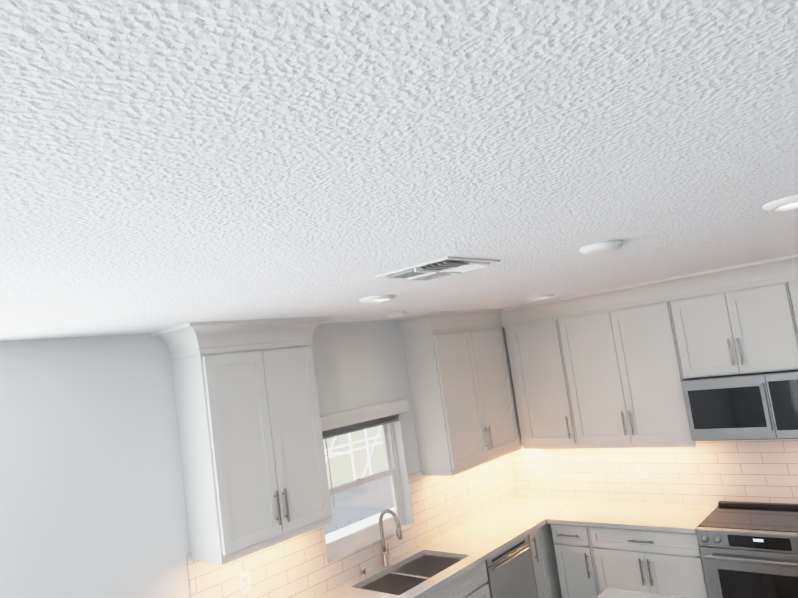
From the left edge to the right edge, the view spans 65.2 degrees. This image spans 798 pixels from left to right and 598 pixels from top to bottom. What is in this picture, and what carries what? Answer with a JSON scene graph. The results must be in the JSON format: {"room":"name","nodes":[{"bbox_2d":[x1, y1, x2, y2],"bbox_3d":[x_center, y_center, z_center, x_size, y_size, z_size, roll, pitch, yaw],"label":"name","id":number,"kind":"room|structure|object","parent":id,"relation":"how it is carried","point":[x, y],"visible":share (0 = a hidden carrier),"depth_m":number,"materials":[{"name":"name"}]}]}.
{"room":"kitchen","nodes":[
{"label":"kitchen","id":0,"kind":"room"},
{"bbox_2d":[0,320,482,597],"bbox_3d":[-1.906,1.542,2.692,0.150,2.690,9.000,-13,-8,40],"label":"wall","id":1,"kind":"structure","parent":0,"point":[92,500],"depth_m":3.23,"materials":[{"name":"white paint"}]},
{"bbox_2d":[172,345,331,564],"bbox_3d":[-0.840,0.866,3.711,0.356,1.110,0.790,-13,-8,40],"label":"upper cabinet","id":2,"kind":"object","parent":1,"relation":"attached to","point":[254,471],"visible":1,"depth_m":3.52,"materials":[{"name":"white paint"}]},
{"bbox_2d":[151,316,331,360],"bbox_3d":[-0.906,0.233,3.757,0.413,0.164,1.006,-13,-8,40],"label":"crown molding","id":3,"kind":"structure","parent":2,"relation":"attached to","point":[189,339],"depth_m":3.55,"materials":[{"name":"white paint"}]},
{"bbox_2d":[186,453,516,597],"bbox_3d":[-0.015,1.670,4.731,0.008,0.568,3.444,-13,-8,40],"label":"backsplash","id":4,"kind":"structure","parent":1,"relation":"attached to","point":[299,566],"depth_m":4.27,"materials":[{"name":"tile"}]},
{"bbox_2d":[239,571,250,594],"bbox_3d":[-0.907,1.673,3.682,0.008,0.116,0.072,-13,-8,40],"label":"electrical outlet","id":5,"kind":"object","parent":4,"relation":"attached to","point":[245,583],"visible":1,"depth_m":3.68,"materials":[{"name":"white plastic"}]},
{"bbox_2d":[444,490,450,504],"bbox_3d":[0.409,1.657,5.214,0.008,0.116,0.072,-13,-8,40],"label":"electrical outlet","id":6,"kind":"object","parent":4,"relation":"attached to","point":[447,497],"visible":1,"depth_m":5.21,"materials":[{"name":"white plastic"}]},
{"bbox_2d":[466,481,472,495],"bbox_3d":[0.621,1.660,5.460,0.008,0.116,0.072,-13,-8,40],"label":"outlet","id":7,"kind":"object","parent":4,"relation":"attached to","point":[469,489],"visible":1,"depth_m":5.45,"materials":[{"name":"white plastic"}]},
{"bbox_2d":[485,475,490,488],"bbox_3d":[0.815,1.667,5.683,0.008,0.116,0.072,-13,-8,40],"label":"electrical outlet","id":8,"kind":"object","parent":4,"relation":"attached to","point":[488,482],"visible":1,"depth_m":5.68,"materials":[{"name":"white plastic"}]},
{"bbox_2d":[320,399,408,505],"bbox_3d":[-0.262,1.116,4.579,0.134,0.625,0.985,-13,-8,40],"label":"window shade","id":9,"kind":"object","parent":1,"relation":"attached to","point":[344,422],"visible":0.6,"depth_m":4.56,"materials":[{"name":"white fabric"}]},
{"bbox_2d":[324,422,405,557],"bbox_3d":[-0.319,1.324,4.631,0.080,0.920,0.915,-13,-8,40],"label":"window","id":10,"kind":"structure","parent":1,"relation":"in","point":[346,542],"depth_m":4.74,"materials":[{"name":"white plastic"}]},
{"bbox_2d":[392,314,423,338],"bbox_3d":[0.099,0.223,5.016,0.300,0.164,0.106,-13,-8,40],"label":"crown molding","id":11,"kind":"structure","parent":1,"relation":"attached to","point":[409,326],"depth_m":5.05,"materials":[{"name":"white paint"}]},
{"bbox_2d":[403,328,522,471],"bbox_3d":[0.558,0.823,5.371,0.324,1.070,1.013,-13,-8,40],"label":"upper cabinet","id":12,"kind":"object","parent":1,"relation":"attached to","point":[463,401],"depth_m":5.09,"materials":[{"name":"white paint"}]},
{"bbox_2d":[503,328,521,439],"bbox_3d":[0.982,0.815,5.865,0.324,1.070,0.402,-13,-8,40],"label":"upper cabinet","id":13,"kind":"object","parent":1,"relation":"attached to","point":[503,328],"depth_m":5.72,"materials":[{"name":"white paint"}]},
{"bbox_2d":[0,0,797,341],"bbox_3d":[0.799,-0.493,0.341,7.900,0.120,9.300,-13,-8,40],"label":"ceiling","id":14,"kind":"structure","parent":0,"point":[164,164],"depth_m":1.06,"materials":[{"name":"white paint"}]},
{"bbox_2d":[359,294,395,303],"bbox_3d":[-0.110,0.002,3.276,0.196,0.020,0.196,-13,-8,40],"label":"recessed light","id":15,"kind":"object","parent":14,"relation":"in","point":[377,299],"visible":1,"depth_m":3.21,"materials":[{"name":"white plastic"}]},
{"bbox_2d":[379,311,405,317],"bbox_3d":[-0.044,0.113,4.459,0.196,0.020,0.196,-13,-8,40],"label":"recessed light","id":16,"kind":"object","parent":14,"relation":"in","point":[392,314],"visible":1,"depth_m":4.39,"materials":[{"name":"white plastic"}]},
{"bbox_2d":[375,257,499,280],"bbox_3d":[0.158,-0.115,2.490,0.360,0.020,0.360,-13,-8,40],"label":"ceiling vent","id":17,"kind":"object","parent":14,"relation":"in","point":[437,268],"visible":1,"depth_m":2.43,"materials":[{"name":"white plastic"}]},
{"bbox_2d":[420,308,507,334],"bbox_3d":[0.563,0.182,5.239,0.106,0.164,1.050,-13,-8,40],"label":"crown molding","id":18,"kind":"structure","parent":14,"relation":"attached to","point":[461,320],"depth_m":5.22,"materials":[{"name":"white paint"}]},
{"bbox_2d":[528,294,553,300],"bbox_3d":[1.088,-0.011,4.764,0.196,0.020,0.196,-13,-8,40],"label":"recessed light","id":19,"kind":"object","parent":14,"relation":"in","point":[541,297],"visible":1,"depth_m":4.70,"materials":[{"name":"white plastic"}]},
{"bbox_2d":[579,240,623,254],"bbox_3d":[0.803,-0.201,2.477,0.170,0.028,0.170,-13,-8,40],"label":"smoke detector","id":20,"kind":"object","parent":14,"relation":"attached to","point":[601,247],"visible":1,"depth_m":2.42,"materials":[{"name":"white plastic"}]},
{"bbox_2d":[504,254,797,326],"bbox_3d":[2.116,-0.089,4.670,3.249,0.164,0.111,-13,-8,40],"label":"crown molding","id":21,"kind":"structure","parent":14,"relation":"attached to","point":[763,272],"depth_m":4.78,"materials":[{"name":"white paint"}]},
{"bbox_2d":[763,195,797,211],"bbox_3d":[1.309,-0.317,2.054,0.196,0.020,0.196,-13,-8,40],"label":"recessed light","id":22,"kind":"object","parent":14,"relation":"in","point":[786,203],"visible":1,"depth_m":2.04,"materials":[{"name":"white plastic"}]},
{"bbox_3d":[1.179,2.277,0.059,7.900,0.120,9.300,-13,-8,40],"label":"floor","id":23,"kind":"structure","parent":0,"visible":0},
{"bbox_2d":[424,561,490,597],"bbox_3d":[0.158,2.339,4.264,0.641,0.876,0.946,-13,-8,40],"label":"base cabinet","id":24,"kind":"object","parent":23,"relation":"on","point":[472,583],"visible":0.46,"depth_m":4.29,"materials":[{"name":"white paint"}]},
{"bbox_2d":[485,535,536,597],"bbox_3d":[0.673,2.330,4.849,0.625,0.872,0.602,-13,-8,40],"label":"dishwasher","id":25,"kind":"object","parent":23,"relation":"on","point":[510,572],"visible":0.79,"depth_m":4.69,"materials":[{"name":"grey metal"}]},
{"bbox_2d":[528,527,552,597],"bbox_3d":[0.941,2.325,5.177,0.641,0.876,0.236,-13,-8,40],"label":"base cabinet","id":26,"kind":"object","parent":23,"relation":"on","point":[539,563],"visible":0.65,"depth_m":5.01,"materials":[{"name":"white paint"}]},
{"bbox_2d":[542,524,561,597],"bbox_3d":[1.203,2.270,5.538,0.588,0.766,0.646,-13,-8,40],"label":"base cabinet","id":27,"kind":"object","parent":23,"relation":"on","point":[551,561],"visible":0.09,"depth_m":5.18,"materials":[{"name":"white paint"}]},
{"bbox_2d":[551,524,599,597],"bbox_3d":[1.604,2.236,5.197,0.330,0.876,0.641,-13,-8,40],"label":"base cabinet","id":28,"kind":"object","parent":23,"relation":"on","point":[576,567],"visible":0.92,"depth_m":4.99,"materials":[{"name":"white paint"}]},
{"bbox_2d":[589,527,707,597],"bbox_3d":[2.038,2.139,4.824,0.823,0.876,0.641,-13,-8,40],"label":"base cabinet","id":29,"kind":"object","parent":23,"relation":"on","point":[663,563],"visible":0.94,"depth_m":4.60,"materials":[{"name":"white paint"}]},
{"bbox_2d":[546,499,717,533],"bbox_3d":[1.845,1.716,4.970,1.159,0.036,0.641,-13,-8,40],"label":"countertop","id":30,"kind":"structure","parent":29,"relation":"on","point":[667,517],"depth_m":4.89,"materials":[{"name":"stone"}]},
{"bbox_2d":[696,501,797,597],"bbox_3d":[2.603,1.971,4.278,0.772,0.945,0.710,-13,-8,40],"label":"range","id":31,"kind":"object","parent":23,"relation":"on","point":[748,549],"visible":1,"depth_m":4.18,"materials":[{"name":"silver metal"}]},
{"bbox_3d":[-0.466,2.351,3.536,0.641,0.876,0.964,-13,-8,40],"label":"base cabinet","id":32,"kind":"object","parent":23,"relation":"on","visible":0},
{"bbox_2d":[314,497,578,597],"bbox_3d":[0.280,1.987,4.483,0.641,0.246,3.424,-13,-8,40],"label":"countertop","id":33,"kind":"structure","parent":32,"relation":"on","point":[425,569],"depth_m":4.65,"materials":[{"name":"stone"}]},
{"bbox_2d":[361,567,366,577],"bbox_3d":[-0.243,1.882,4.302,0.042,0.063,0.041,-13,-8,40],"label":"soap dispenser","id":34,"kind":"object","parent":33,"relation":"on","point":[363,571],"visible":1,"depth_m":4.29,"materials":[{"name":"silver metal"}]},
{"bbox_2d":[379,509,401,566],"bbox_3d":[-0.051,1.702,4.459,0.215,0.398,0.078,-13,-8,40],"label":"faucet","id":35,"kind":"object","parent":33,"relation":"on","point":[386,557],"visible":1,"depth_m":4.47,"materials":[{"name":"silver metal"}]},
{"bbox_3d":[1.641,1.960,2.533,1.504,0.876,0.885,-13,-8,40],"label":"kitchen island","id":36,"kind":"object","parent":23,"relation":"on","visible":0},
{"bbox_2d":[596,587,683,597],"bbox_3d":[1.570,1.506,2.538,1.935,0.036,1.062,-13,-8,40],"label":"island countertop","id":37,"kind":"structure","parent":36,"relation":"on","point":[608,592],"depth_m":3.42,"materials":[{"name":"stone"}]},
{"bbox_3d":[3.966,0.837,3.673,7.900,2.690,0.150,-13,-8,40],"label":"wall","id":38,"kind":"structure","parent":0,"visible":0},
{"bbox_2d":[504,319,578,448],"bbox_3d":[1.324,0.762,5.602,0.534,1.110,0.356,-13,-8,40],"label":"upper cabinet","id":39,"kind":"object","parent":38,"relation":"attached to","point":[541,388],"visible":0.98,"depth_m":5.48,"materials":[{"name":"white paint"}]},
{"bbox_2d":[558,301,695,448],"bbox_3d":[1.876,0.637,5.126,0.937,1.110,0.356,-13,-8,40],"label":"upper cabinet","id":40,"kind":"object","parent":38,"relation":"attached to","point":[624,372],"visible":0.98,"depth_m":4.99,"materials":[{"name":"white paint"}]},
{"bbox_2d":[511,439,797,504],"bbox_3d":[2.437,1.350,4.887,3.562,0.568,0.008,-13,-8,40],"label":"backsplash","id":41,"kind":"structure","parent":38,"relation":"attached to","point":[716,472],"depth_m":5.08,"materials":[{"name":"tile"}]},
{"bbox_2d":[637,464,647,477],"bbox_3d":[2.035,1.439,5.222,0.072,0.116,0.008,-13,-8,40],"label":"electrical outlet","id":42,"kind":"object","parent":41,"relation":"attached to","point":[642,471],"visible":1,"depth_m":5.22,"materials":[{"name":"white plastic"}]},
{"bbox_2d":[670,282,797,378],"bbox_3d":[2.488,0.241,4.596,0.784,0.600,0.356,-13,-8,40],"label":"upper cabinet","id":43,"kind":"object","parent":38,"relation":"attached to","point":[745,331],"visible":1,"depth_m":4.46,"materials":[{"name":"white paint"}]},
{"bbox_2d":[681,369,797,440],"bbox_3d":[2.533,0.764,4.511,0.768,0.447,0.418,-13,-8,40],"label":"over-the-range microwave","id":44,"kind":"object","parent":43,"relation":"attached to","point":[758,406],"visible":0.98,"depth_m":4.37,"materials":[{"name":"grey metal"}]},
{"bbox_2d":[788,280,797,330],"bbox_3d":[3.174,0.346,4.009,0.954,1.110,0.356,-13,-8,40],"label":"upper cabinet","id":45,"kind":"object","parent":38,"relation":"attached to","point":[793,287],"visible":1,"depth_m":4.24,"materials":[{"name":"white paint"}]},
{"label":"outside","id":46,"kind":"structure","parent":0,"visible":0},
{"bbox_3d":[-5.002,7.090,8.726,13.600,0.200,24.000,-13,-8,40],"label":"ground","id":47,"kind":"structure","parent":46,"visible":0},
{"bbox_2d":[324,425,382,479],"bbox_3d":[-6.263,2.443,9.715,1.056,9.500,20.030,-13,-8,40],"label":"scaffold","id":48,"kind":"object","parent":47,"relation":"on","point":[352,450],"depth_m":15.03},
{"bbox_2d":[323,426,386,487],"bbox_3d":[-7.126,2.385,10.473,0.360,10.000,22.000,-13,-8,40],"label":"building","id":49,"kind":"structure","parent":47,"relation":"on","point":[337,477],"depth_m":16.71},
{"bbox_2d":[324,470,394,542],"bbox_3d":[-3.462,4.839,7.371,5.200,3.550,20.000,-13,-8,40],"label":"roof","id":50,"kind":"structure","parent":47,"relation":"on","point":[360,494],"depth_m":8.73,"materials":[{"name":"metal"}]}
]}

